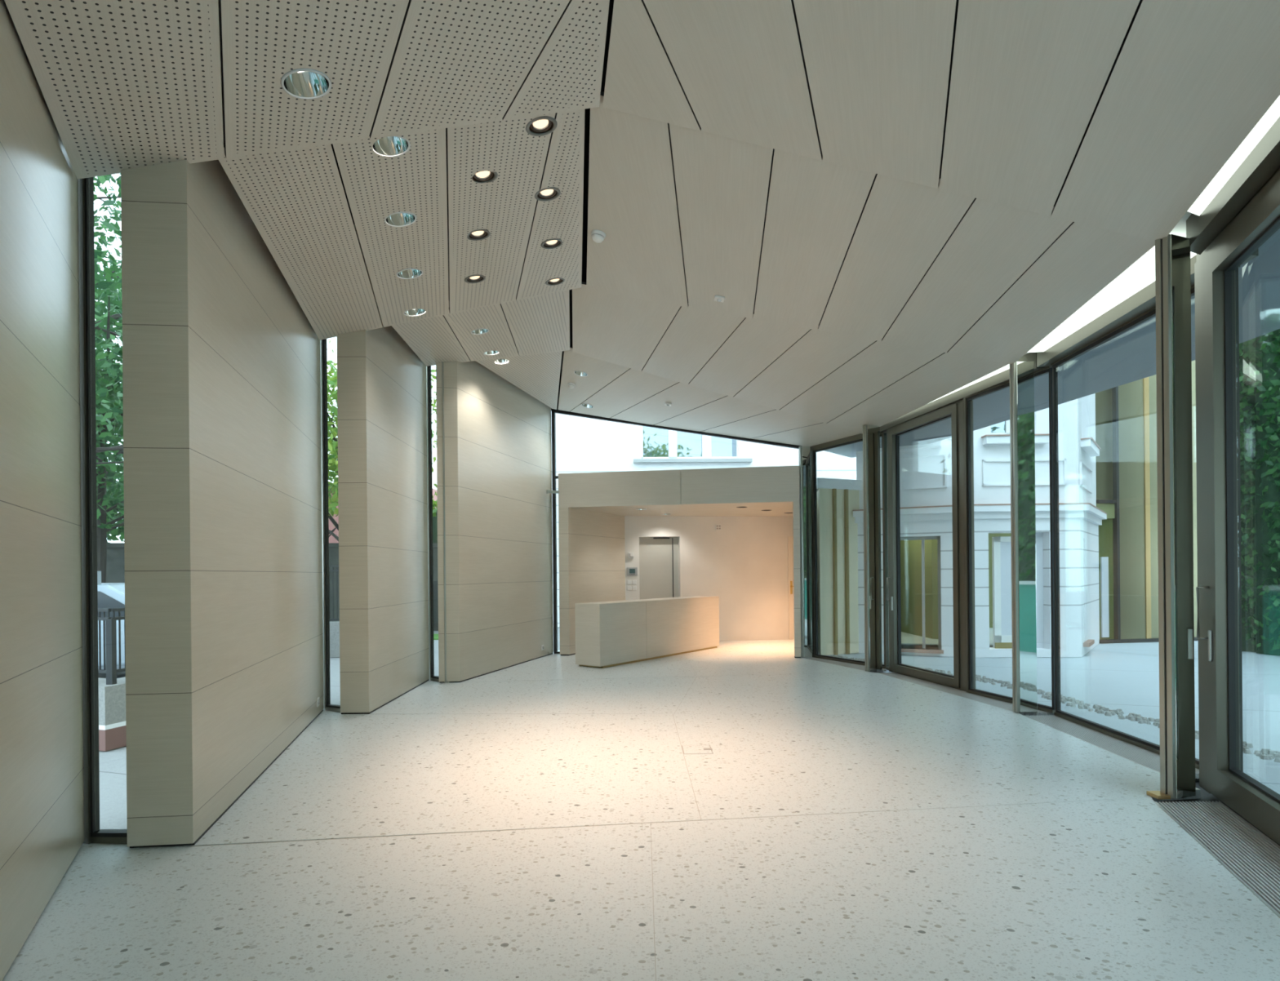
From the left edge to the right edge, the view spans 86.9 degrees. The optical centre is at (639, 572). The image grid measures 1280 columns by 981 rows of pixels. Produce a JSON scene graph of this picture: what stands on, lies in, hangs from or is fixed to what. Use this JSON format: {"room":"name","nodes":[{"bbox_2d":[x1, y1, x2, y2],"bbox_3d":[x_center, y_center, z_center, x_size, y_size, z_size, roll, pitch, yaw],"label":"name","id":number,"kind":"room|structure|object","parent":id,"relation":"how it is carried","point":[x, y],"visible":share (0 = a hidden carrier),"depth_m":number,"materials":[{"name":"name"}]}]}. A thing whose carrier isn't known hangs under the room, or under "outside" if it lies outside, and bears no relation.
{"room":"lobby","nodes":[
{"label":"lobby","id":0,"kind":"room"},
{"bbox_2d":[0,0,84,980],"bbox_3d":[-1.780,-1.008,0.280,1.195,4.750,6.715,-1,0,-13],"label":"wall","id":1,"kind":"structure","parent":0,"point":[42,775],"depth_m":2.66,"materials":[{"name":"beige stone"}]},
{"bbox_2d":[97,665,125,678],"bbox_3d":[-12.437,1.477,11.750,15.100,0.022,10.500,-1,0,0],"label":"asphalt","id":2,"kind":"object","parent":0,"point":[122,674],"depth_m":9.39,"materials":[{"name":"grey asphalt"}]},
{"bbox_2d":[97,571,101,584],"bbox_3d":[-8.344,0.704,10.245,0.206,1.450,0.240,-1,0,-14],"label":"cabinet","id":3,"kind":"object","parent":2,"relation":"on","point":[99,573],"visible":0.07,"depth_m":10.33,"materials":[{"name":"metal"}]},
{"bbox_2d":[93,173,123,464],"bbox_3d":[-7.079,-2.696,7.298,6.775,8.244,6.775,-1,0,-6],"label":"broadleaf tree","id":4,"kind":"object","parent":2,"relation":"on","point":[108,286],"visible":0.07,"depth_m":7.59,"materials":[{"name":"green plant"}]},
{"bbox_2d":[93,209,124,582],"bbox_3d":[-10.833,-2.666,13.699,7.878,8.246,7.896,-1,0,-22],"label":"broadleaf tree","id":5,"kind":"object","parent":2,"relation":"on","point":[104,472],"visible":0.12,"depth_m":12.73,"materials":[{"name":"green plant"}]},
{"bbox_2d":[97,583,124,666],"bbox_3d":[-7.593,0.792,8.900,4.200,1.260,1.700,-1,0,-20],"label":"parked car","id":6,"kind":"object","parent":2,"relation":"on","point":[109,596],"visible":0.02,"depth_m":8.41,"materials":[{"name":"silver metal"}]},
{"bbox_2d":[101,582,124,584],"bbox_3d":[-8.468,0.799,10.804,2.836,1.262,0.070,-1,0,-21],"label":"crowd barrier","id":7,"kind":"object","parent":2,"relation":"on","point":[101,583],"visible":0.03,"depth_m":10.80,"materials":[{"name":"metal"}]},
{"bbox_2d":[120,0,324,848],"bbox_3d":[-2.875,-0.998,5.055,0.303,4.750,3.559,-1,0,-15],"label":"wall","id":8,"kind":"structure","parent":0,"point":[222,451],"depth_m":3.66,"materials":[{"name":"beige stone"}]},
{"bbox_2d":[78,177,127,844],"bbox_3d":[-2.676,-1.000,3.446,0.398,4.750,0.105,-1,0,4],"label":"window","id":9,"kind":"structure","parent":8,"relation":"in","point":[92,833],"depth_m":3.43,"materials":[{"name":"brown metal"}]},
{"bbox_2d":[316,697,319,706],"bbox_3d":[-3.072,1.237,6.455,0.018,0.084,0.084,-1,0,-15],"label":"wall socket","id":10,"kind":"object","parent":8,"relation":"attached to","point":[317,698],"visible":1,"depth_m":6.42,"materials":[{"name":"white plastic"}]},
{"bbox_2d":[98,627,559,829],"bbox_3d":[-21.136,1.615,5.000,47.700,0.112,70.000,-1,0,0],"label":"ground","id":11,"kind":"structure","parent":0,"point":[113,763],"depth_m":4.61,"materials":[{"name":"concrete"}]},
{"bbox_2d":[95,336,124,542],"bbox_3d":[-15.063,-2.655,17.479,7.887,8.304,7.623,-1,0,-7],"label":"broadleaf tree","id":12,"kind":"object","parent":11,"relation":"on","point":[117,531],"visible":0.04,"depth_m":17.94,"materials":[{"name":"green plant"}]},
{"bbox_2d":[97,676,126,751],"bbox_3d":[-5.070,1.148,6.329,2.344,0.500,1.584,-1,0,16],"label":"concrete parapet","id":13,"kind":"object","parent":11,"relation":"on","point":[112,698],"visible":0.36,"depth_m":5.31,"materials":[{"name":"grey concrete"}]},
{"bbox_2d":[97,608,125,684],"bbox_3d":[-5.005,0.597,6.279,2.029,0.602,1.429,-1,0,14],"label":"railing","id":14,"kind":"object","parent":13,"relation":"on","point":[109,630],"visible":0.09,"depth_m":5.38,"materials":[{"name":"metal"}]},
{"bbox_2d":[106,542,438,630],"bbox_3d":[-10.255,0.397,15.243,11.933,2.100,0.600,-1,0,-14],"label":"wall","id":15,"kind":"structure","parent":11,"relation":"on","point":[115,564],"depth_m":15.70,"materials":[{"name":"stone"}]},
{"bbox_2d":[328,565,339,657],"bbox_3d":[-5.444,0.646,11.200,2.900,1.512,0.200,-1,0,0],"label":"fence","id":16,"kind":"object","parent":11,"relation":"on","point":[334,625],"visible":0.06,"depth_m":11.10,"materials":[{"name":"concrete"}]},
{"bbox_2d":[327,338,436,542],"bbox_3d":[-6.190,-1.896,14.260,5.610,6.617,6.004,-1,0,-10],"label":"broadleaf tree","id":17,"kind":"object","parent":11,"relation":"on","point":[332,381],"visible":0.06,"depth_m":13.10,"materials":[{"name":"green plant"}]},
{"bbox_2d":[328,483,437,542],"bbox_3d":[-10.557,-0.650,22.475,7.900,4.200,3.050,-1,0,0],"label":"building","id":18,"kind":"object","parent":11,"relation":"on","point":[331,540],"visible":0.02,"depth_m":21.00,"materials":[{"name":"stone"}]},
{"bbox_2d":[432,499,437,542],"bbox_3d":[-5.931,-0.284,18.012,2.703,3.429,1.313,-1,0,0],"label":"hedge","id":19,"kind":"object","parent":11,"relation":"on","point":[434,503],"visible":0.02,"depth_m":17.56,"materials":[{"name":"green plant"}]},
{"bbox_2d":[433,581,438,623],"bbox_3d":[-4.893,0.771,15.225,2.000,1.250,0.150,-1,0,0],"label":"fence","id":20,"kind":"object","parent":11,"relation":"on","point":[435,583],"visible":0.02,"depth_m":15.15,"materials":[{"name":"paint"}]},
{"bbox_2d":[433,634,438,639],"bbox_3d":[-4.637,1.409,14.550,2.700,0.070,1.100,-1,0,0],"label":"lawn","id":21,"kind":"structure","parent":11,"relation":"on","point":[435,636],"depth_m":14.34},
{"bbox_2d":[551,410,856,627],"bbox_3d":[2.216,-3.171,17.130,13.506,9.000,0.540,-1,0,-2],"label":"building","id":22,"kind":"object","parent":11,"relation":"on","point":[583,445],"visible":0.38,"depth_m":16.94,"materials":[{"name":"paint"}]},
{"bbox_2d":[337,224,429,714],"bbox_3d":[-2.819,-0.998,7.587,0.278,4.750,2.072,-1,0,-2],"label":"wall","id":23,"kind":"structure","parent":0,"point":[382,390],"depth_m":6.94,"materials":[{"name":"beige stone"}]},
{"bbox_2d":[320,338,340,712],"bbox_3d":[-3.012,-0.996,6.703,0.443,4.750,0.105,-1,0,29],"label":"window","id":24,"kind":"structure","parent":23,"relation":"in","point":[327,706],"depth_m":6.76,"materials":[{"name":"metal"}]},
{"bbox_2d":[435,344,553,683],"bbox_3d":[-1.996,-1.006,9.863,0.235,4.750,3.124,-1,0,15],"label":"wall","id":25,"kind":"structure","parent":0,"point":[498,442],"depth_m":9.27,"materials":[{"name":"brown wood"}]},
{"bbox_2d":[426,362,448,683],"bbox_3d":[-2.559,-1.001,8.538,0.415,4.750,0.105,-1,0,40],"label":"window","id":26,"kind":"structure","parent":25,"relation":"in","point":[432,677],"depth_m":8.61,"materials":[{"name":"metal"}]},
{"bbox_2d":[2,639,1279,980],"bbox_3d":[0.298,1.407,5.300,7.231,0.120,16.800,-1,0,0],"label":"floor","id":27,"kind":"structure","parent":0,"point":[548,818],"depth_m":3.20,"materials":[{"name":"stone"}]},
{"bbox_2d":[574,595,719,668],"bbox_3d":[0.238,0.892,10.914,0.456,0.912,3.240,-1,0,38],"label":"reception desk","id":28,"kind":"object","parent":27,"relation":"on","point":[611,633],"depth_m":10.31,"materials":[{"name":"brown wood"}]},
{"bbox_2d":[574,595,719,605],"bbox_3d":[0.233,0.449,10.914,0.456,0.026,3.240,-1,0,38],"label":"countertop","id":29,"kind":"structure","parent":28,"relation":"on","point":[653,600],"depth_m":10.55,"materials":[{"name":"brown wood"}]},
{"bbox_2d":[558,465,800,657],"bbox_3d":[0.738,-0.147,11.763,3.854,2.980,2.033,-1,0,9],"label":"portal","id":30,"kind":"object","parent":27,"relation":"on","point":[592,544],"visible":0.89,"depth_m":10.96,"materials":[{"name":"brown wood"}]},
{"bbox_2d":[546,489,559,493],"bbox_3d":[-1.425,-1.313,11.030,0.195,0.060,0.060,-1,0,-18],"label":"support rail","id":31,"kind":"object","parent":30,"relation":"attached to","point":[548,491],"visible":1,"depth_m":11.02,"materials":[{"name":"metal"}]},
{"bbox_2d":[681,745,713,754],"bbox_3d":[0.435,1.344,5.134,0.226,0.004,0.251,-1,0,0],"label":"floor outlet cover","id":32,"kind":"object","parent":27,"relation":"on","point":[688,749],"visible":1,"depth_m":5.12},
{"bbox_2d":[799,446,812,657],"bbox_3d":[2.576,-0.319,10.522,0.163,3.281,0.070,-1,0,-9],"label":"column","id":33,"kind":"structure","parent":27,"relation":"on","point":[804,451],"depth_m":10.49,"materials":[{"name":"silver metal"}]},
{"bbox_2d":[804,657,885,673],"bbox_3d":[2.958,1.349,9.814,0.368,0.057,1.558,-1,0,-19],"label":"floor vent","id":34,"kind":"object","parent":27,"relation":"in","point":[837,663],"visible":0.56,"depth_m":9.70,"materials":[{"name":"metal"}]},
{"bbox_2d":[862,424,882,671],"bbox_3d":[3.111,-0.324,9.053,0.234,3.281,0.070,-1,0,-22],"label":"column","id":35,"kind":"structure","parent":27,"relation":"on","point":[871,433],"depth_m":9.02,"materials":[{"name":"silver metal"}]},
{"bbox_2d":[877,672,1051,715],"bbox_3d":[3.464,1.345,7.602,0.309,0.057,2.645,-1,0,-11],"label":"floor vent","id":36,"kind":"object","parent":27,"relation":"in","point":[1008,706],"visible":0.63,"depth_m":7.36,"materials":[{"name":"metal"}]},
{"bbox_2d":[1009,361,1037,713],"bbox_3d":[3.596,-0.329,6.343,0.193,3.281,0.084,-1,0,0],"label":"column","id":37,"kind":"structure","parent":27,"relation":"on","point":[1022,439],"depth_m":6.30,"materials":[{"name":"silver metal"}]},
{"bbox_2d":[1022,715,1199,782],"bbox_3d":[3.628,1.343,5.323,0.339,0.057,1.824,-1,0,3],"label":"floor vent","id":38,"kind":"object","parent":27,"relation":"in","point":[1148,759],"visible":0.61,"depth_m":5.24,"materials":[{"name":"metal"}]},
{"bbox_2d":[1146,791,1170,799],"bbox_3d":[3.050,1.310,3.975,0.075,0.021,0.090,-1,0,0],"label":"base plate","id":39,"kind":"object","parent":27,"relation":"on","point":[1156,794],"depth_m":3.95,"materials":[{"name":"gold metal"}]},
{"bbox_2d":[1155,234,1195,799],"bbox_3d":[3.152,-0.325,3.983,0.190,3.281,0.080,-1,0,-20],"label":"column","id":40,"kind":"structure","parent":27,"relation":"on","point":[1172,252],"depth_m":3.95,"materials":[{"name":"silver metal"}]},
{"bbox_2d":[1154,800,1279,918],"bbox_3d":[2.527,1.354,2.333,0.361,0.057,3.524,-1,0,22],"label":"floor vent","id":41,"kind":"object","parent":27,"relation":"in","point":[1248,854],"visible":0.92,"depth_m":3.30,"materials":[{"name":"metal"}]},
{"bbox_2d":[4,0,1279,457],"bbox_3d":[0.872,-2.728,4.240,8.763,1.600,14.880,-1,0,0],"label":"ceiling","id":42,"kind":"structure","parent":0,"point":[944,282],"depth_m":3.84,"materials":[{"name":"brown wood"}]},
{"bbox_2d":[280,68,331,99],"bbox_3d":[-1.501,-2.243,3.040,0.210,0.155,0.211,-1,0,9],"label":"recessed light","id":43,"kind":"object","parent":42,"relation":"in","point":[300,83],"visible":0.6,"depth_m":3.10,"materials":[{"name":"silver metal"}]},
{"bbox_2d":[373,136,410,156],"bbox_3d":[-1.368,-2.389,3.705,0.211,0.151,0.212,-1,0,9],"label":"recessed light","id":44,"kind":"object","parent":42,"relation":"in","point":[393,146],"visible":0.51,"depth_m":3.77,"materials":[{"name":"silver metal"}]},
{"bbox_2d":[384,211,417,226],"bbox_3d":[-1.608,-2.421,4.537,0.211,0.151,0.212,-1,0,9],"label":"recessed light","id":45,"kind":"object","parent":42,"relation":"in","point":[402,219],"visible":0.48,"depth_m":4.61,"materials":[{"name":"silver metal"}]},
{"bbox_2d":[395,268,422,279],"bbox_3d":[-1.856,-2.458,5.447,0.211,0.151,0.212,-1,0,9],"label":"recessed light","id":46,"kind":"object","parent":42,"relation":"in","point":[406,273],"visible":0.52,"depth_m":5.52,"materials":[{"name":"silver metal"}]},
{"bbox_2d":[403,308,425,315],"bbox_3d":[-2.111,-2.493,6.338,0.211,0.151,0.212,-1,0,9],"label":"recessed light","id":47,"kind":"object","parent":42,"relation":"in","point":[413,312],"visible":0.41,"depth_m":6.41,"materials":[{"name":"silver metal"}]},
{"bbox_2d":[464,274,485,283],"bbox_3d":[-1.422,-2.571,5.825,0.182,0.126,0.184,-1,0,6],"label":"spotlight","id":48,"kind":"object","parent":42,"relation":"attached to","point":[476,278],"visible":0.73,"depth_m":5.86,"materials":[{"name":"metal"}]},
{"bbox_2d":[466,229,490,240],"bbox_3d":[-1.200,-2.546,5.015,0.182,0.127,0.184,-1,0,6],"label":"spotlight","id":49,"kind":"object","parent":42,"relation":"attached to","point":[478,234],"visible":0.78,"depth_m":5.05,"materials":[{"name":"metal"}]},
{"bbox_2d":[471,328,488,334],"bbox_3d":[-1.744,-2.676,7.357,0.200,0.143,0.201,-1,0,9],"label":"recessed light","id":50,"kind":"object","parent":42,"relation":"in","point":[482,331],"visible":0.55,"depth_m":7.43,"materials":[{"name":"silver metal"}]},
{"bbox_2d":[471,170,497,182],"bbox_3d":[-0.982,-2.524,4.236,0.182,0.127,0.184,-1,0,6],"label":"spotlight","id":51,"kind":"object","parent":42,"relation":"attached to","point":[485,176],"visible":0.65,"depth_m":4.27,"materials":[{"name":"metal"}]},
{"bbox_2d":[483,351,498,355],"bbox_3d":[-1.817,-2.740,8.260,0.200,0.143,0.201,-1,0,9],"label":"recessed light","id":52,"kind":"object","parent":42,"relation":"in","point":[487,353],"visible":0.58,"depth_m":8.33,"materials":[{"name":"silver metal"}]},
{"bbox_2d":[495,359,508,363],"bbox_3d":[-1.790,-2.795,8.739,0.201,0.135,0.202,-1,0,9],"label":"recessed light","id":53,"kind":"object","parent":42,"relation":"in","point":[500,361],"visible":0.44,"depth_m":8.82,"materials":[{"name":"silver metal"}]},
{"bbox_2d":[525,115,557,136],"bbox_3d":[-0.562,-2.578,3.844,0.182,0.127,0.184,-1,0,6],"label":"spotlight","id":54,"kind":"object","parent":42,"relation":"attached to","point":[542,126],"visible":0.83,"depth_m":3.87,"materials":[{"name":"metal"}]},
{"bbox_2d":[534,186,560,201],"bbox_3d":[-0.634,-2.630,4.625,0.183,0.124,0.184,-1,0,6],"label":"spotlight","id":55,"kind":"object","parent":42,"relation":"attached to","point":[549,193],"visible":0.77,"depth_m":4.65,"materials":[{"name":"metal"}]},
{"bbox_2d":[540,238,562,248],"bbox_3d":[-0.704,-2.676,5.418,0.183,0.124,0.184,-1,0,6],"label":"spotlight","id":56,"kind":"object","parent":42,"relation":"attached to","point":[553,243],"visible":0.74,"depth_m":5.45,"materials":[{"name":"metal"}]},
{"bbox_2d":[545,277,564,285],"bbox_3d":[-0.783,-2.722,6.227,0.183,0.124,0.184,-1,0,6],"label":"spotlight","id":57,"kind":"object","parent":42,"relation":"attached to","point":[557,281],"visible":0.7,"depth_m":6.26,"materials":[{"name":"metal"}]},
{"bbox_2d":[568,382,575,388],"bbox_3d":[-0.997,-2.719,9.849,0.111,0.080,0.111,-1,0,-9],"label":"smoke detector","id":58,"kind":"object","parent":42,"relation":"attached to","point":[571,385],"visible":1,"depth_m":9.81,"materials":[{"name":"white plastic"}]},
{"bbox_2d":[573,370,587,377],"bbox_3d":[-0.818,-2.804,9.359,0.198,0.149,0.201,-1,0,-45],"label":"recessed light","id":59,"kind":"object","parent":42,"relation":"in","point":[580,373],"visible":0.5,"depth_m":9.43,"materials":[{"name":"silver metal"}]},
{"bbox_2d":[581,403,593,408],"bbox_3d":[-0.834,-2.687,10.700,0.198,0.149,0.201,-1,0,-45],"label":"recessed light","id":60,"kind":"object","parent":42,"relation":"in","point":[584,405],"visible":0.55,"depth_m":10.77,"materials":[{"name":"silver metal"}]},
{"bbox_2d":[591,229,605,243],"bbox_3d":[-0.326,-2.630,5.301,0.117,0.080,0.116,-1,0,10],"label":"smoke detector","id":61,"kind":"object","parent":42,"relation":"attached to","point":[597,236],"visible":1,"depth_m":5.27,"materials":[{"name":"white plastic"}]},
{"bbox_2d":[551,410,799,653],"bbox_3d":[0.596,-0.700,11.005,4.179,4.088,0.060,-1,0,10],"label":"window","id":62,"kind":"structure","parent":42,"relation":"attached to","point":[554,477],"depth_m":11.34,"materials":[{"name":"black metal"}]},
{"bbox_2d":[713,294,724,302],"bbox_3d":[0.714,-2.462,6.086,0.090,0.044,0.090,-1,0,0],"label":"ceiling sensor","id":63,"kind":"object","parent":42,"relation":"attached to","point":[717,298],"visible":1,"depth_m":6.06,"materials":[{"name":"white plastic"}]},
{"bbox_2d":[810,431,888,669],"bbox_3d":[3.032,-0.339,9.910,0.060,3.320,1.498,-1,0,-27],"label":"window","id":64,"kind":"structure","parent":42,"relation":"attached to","point":[858,437],"depth_m":10.06,"materials":[{"name":"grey metal"}]},
{"bbox_2d":[883,429,888,670],"bbox_3d":[3.364,-0.342,9.125,0.065,3.320,0.231,-1,0,0],"label":"window","id":65,"kind":"structure","parent":42,"relation":"attached to","point":[884,431],"depth_m":9.17,"materials":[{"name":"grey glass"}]},
{"bbox_2d":[886,399,975,691],"bbox_3d":[3.468,-0.343,8.238,0.193,3.320,1.556,-1,0,-11],"label":"door","id":66,"kind":"structure","parent":42,"relation":"attached to","point":[954,411],"depth_m":7.65,"materials":[{"name":"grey metal"}]},
{"bbox_2d":[880,351,1044,431],"bbox_3d":[3.365,-2.015,7.921,0.354,0.195,3.282,-1,0,-12],"label":"light","id":67,"kind":"object","parent":42,"relation":"attached to","point":[1002,375],"visible":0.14,"depth_m":7.33,"materials":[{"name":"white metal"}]},
{"bbox_2d":[927,364,1009,404],"bbox_3d":[3.368,-2.025,7.933,0.190,0.015,2.868,-1,0,-9],"label":"diffuser","id":68,"kind":"object","parent":67,"relation":"attached to","point":[1006,369],"depth_m":7.15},
{"bbox_2d":[963,366,1055,713],"bbox_3d":[3.727,-0.345,6.865,0.060,3.320,1.160,-1,0,-13],"label":"window","id":69,"kind":"structure","parent":42,"relation":"attached to","point":[966,401],"depth_m":7.38,"materials":[{"name":"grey metal"}]},
{"bbox_2d":[1027,218,1258,367],"bbox_3d":[3.617,-2.017,5.139,0.544,0.195,2.383,-1,0,8],"label":"light","id":70,"kind":"object","parent":42,"relation":"attached to","point":[1131,294],"visible":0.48,"depth_m":5.08,"materials":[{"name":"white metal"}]},
{"bbox_2d":[1027,248,1196,352],"bbox_3d":[3.504,-2.026,5.157,0.298,0.015,2.094,-1,0,8],"label":"diffuser","id":71,"kind":"object","parent":70,"relation":"attached to","point":[1140,277],"depth_m":5.02,"materials":[{"name":"white plastic"}]},
{"bbox_2d":[1050,266,1243,772],"bbox_3d":[3.779,-0.346,5.220,0.060,3.320,2.002,-1,0,3],"label":"window","id":72,"kind":"structure","parent":42,"relation":"attached to","point":[1150,313],"depth_m":5.51,"materials":[{"name":"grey metal"}]},
{"bbox_2d":[1181,95,1279,254],"bbox_3d":[2.557,-2.007,2.380,0.256,0.195,3.770,-1,0,22],"label":"window","id":73,"kind":"structure","parent":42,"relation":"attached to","point":[1256,159],"depth_m":3.40,"materials":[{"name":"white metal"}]},
{"bbox_2d":[1194,168,1279,844],"bbox_3d":[3.045,-0.339,3.142,0.193,3.320,2.197,-1,0,22],"label":"door","id":74,"kind":"structure","parent":42,"relation":"attached to","point":[1220,775],"depth_m":3.87,"materials":[{"name":"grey metal"}]},
{"bbox_2d":[583,503,792,516],"bbox_3d":[1.027,-1.362,12.109,4.619,0.555,2.622,-1,0,0],"label":"ceiling","id":75,"kind":"structure","parent":0,"point":[753,510],"depth_m":11.94,"materials":[{"name":"brown wood"}]},
{"bbox_2d":[624,515,792,641],"bbox_3d":[1.643,0.034,12.190,4.439,2.600,3.216,-1,0,0],"label":"wall","id":76,"kind":"structure","parent":0,"point":[744,563],"depth_m":13.18,"materials":[{"name":"white paint"}]},
{"bbox_2d":[626,580,631,584],"bbox_3d":[-0.202,0.189,12.842,0.086,0.086,0.020,-1,0,-9],"label":"light switch","id":77,"kind":"object","parent":76,"relation":"attached to","point":[628,582],"visible":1,"depth_m":12.84,"materials":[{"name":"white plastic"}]},
{"bbox_2d":[626,586,631,590],"bbox_3d":[-0.202,0.298,12.842,0.086,0.086,0.020,-1,0,-9],"label":"light switch","id":78,"kind":"object","parent":76,"relation":"attached to","point":[628,588],"visible":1,"depth_m":12.83,"materials":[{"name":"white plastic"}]},
{"bbox_2d":[628,552,633,558],"bbox_3d":[-0.170,-0.323,12.835,0.100,0.100,0.046,-1,0,-9],"label":"button","id":79,"kind":"object","parent":76,"relation":"attached to","point":[630,554],"visible":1,"depth_m":12.82,"materials":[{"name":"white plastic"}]},
{"bbox_2d":[626,567,637,575],"bbox_3d":[-0.148,-0.018,12.843,0.200,0.155,0.036,-1,0,-9],"label":"intercom panel","id":80,"kind":"object","parent":76,"relation":"attached to","point":[630,571],"visible":1,"depth_m":12.83,"materials":[{"name":"grey plastic"}]},
{"bbox_2d":[631,580,636,584],"bbox_3d":[-0.105,0.189,12.857,0.086,0.086,0.020,-1,0,-9],"label":"light switch","id":81,"kind":"object","parent":76,"relation":"attached to","point":[633,582],"visible":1,"depth_m":12.85,"materials":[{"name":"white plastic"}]},
{"bbox_2d":[631,586,636,590],"bbox_3d":[-0.105,0.299,12.857,0.086,0.086,0.020,-1,0,-9],"label":"light switch","id":82,"kind":"object","parent":76,"relation":"attached to","point":[633,588],"visible":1,"depth_m":12.85,"materials":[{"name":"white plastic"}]},
{"bbox_2d":[639,537,678,599],"bbox_3d":[0.360,0.330,13.099,0.793,2.033,0.070,-1,0,-9],"label":"door","id":83,"kind":"structure","parent":76,"relation":"in","point":[658,556],"depth_m":13.10,"materials":[{"name":"grey metal"}]},
{"bbox_2d":[715,524,720,530],"bbox_3d":[1.522,-0.876,13.117,0.100,0.120,0.024,-1,0,-9],"label":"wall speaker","id":84,"kind":"object","parent":76,"relation":"attached to","point":[717,526],"visible":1,"depth_m":13.11,"materials":[{"name":"white plastic"}]},
{"bbox_2d":[787,536,794,639],"bbox_3d":[3.399,0.303,13.405,0.950,2.030,0.165,-1,0,-9],"label":"door","id":85,"kind":"structure","parent":76,"relation":"in","point":[790,544],"depth_m":13.33,"materials":[{"name":"white paint"}]},
{"bbox_2d":[817,640,1279,794],"bbox_3d":[23.592,1.179,5.000,42.840,0.094,70.000,-1,0,0],"label":"ground","id":86,"kind":"structure","parent":0,"point":[1125,677],"depth_m":7.80,"materials":[{"name":"grey concrete"}]},
{"bbox_2d":[816,477,862,655],"bbox_3d":[3.453,-0.093,12.005,0.728,2.820,2.870,-1,0,11],"label":"annex","id":87,"kind":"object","parent":86,"relation":"on","point":[837,500],"visible":0.75,"depth_m":10.89,"materials":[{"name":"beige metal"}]},
{"bbox_2d":[853,393,1106,657],"bbox_3d":[5.892,-2.456,12.322,4.914,7.500,4.356,-1,0,0],"label":"villa","id":88,"kind":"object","parent":86,"relation":"on","point":[925,469],"visible":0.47,"depth_m":10.46,"materials":[{"name":"paint"}]},
{"bbox_2d":[1035,532,1044,648],"bbox_3d":[6.101,0.277,10.478,0.287,1.791,0.020,-1,0,2],"label":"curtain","id":89,"kind":"object","parent":88,"relation":"hanging from","point":[1039,535],"depth_m":10.47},
{"bbox_2d":[830,654,1279,762],"bbox_3d":[3.871,1.306,6.161,1.402,0.034,9.072,-1,0,-3],"label":"strip","id":90,"kind":"object","parent":86,"relation":"on","point":[1267,754],"visible":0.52,"depth_m":6.32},
{"bbox_2d":[1095,360,1198,643],"bbox_3d":[9.305,-1.738,12.394,2.262,6.000,0.230,-1,0,-10],"label":"building","id":91,"kind":"structure","parent":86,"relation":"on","point":[1126,470],"depth_m":12.24,"materials":[{"name":"paint"}]},
{"bbox_2d":[1239,328,1279,655],"bbox_3d":[10.264,-2.381,7.601,2.173,7.269,7.423,-1,0,0],"label":"hedge","id":92,"kind":"object","parent":86,"relation":"on","point":[1259,357],"visible":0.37,"depth_m":10.43,"materials":[{"name":"green plant"}]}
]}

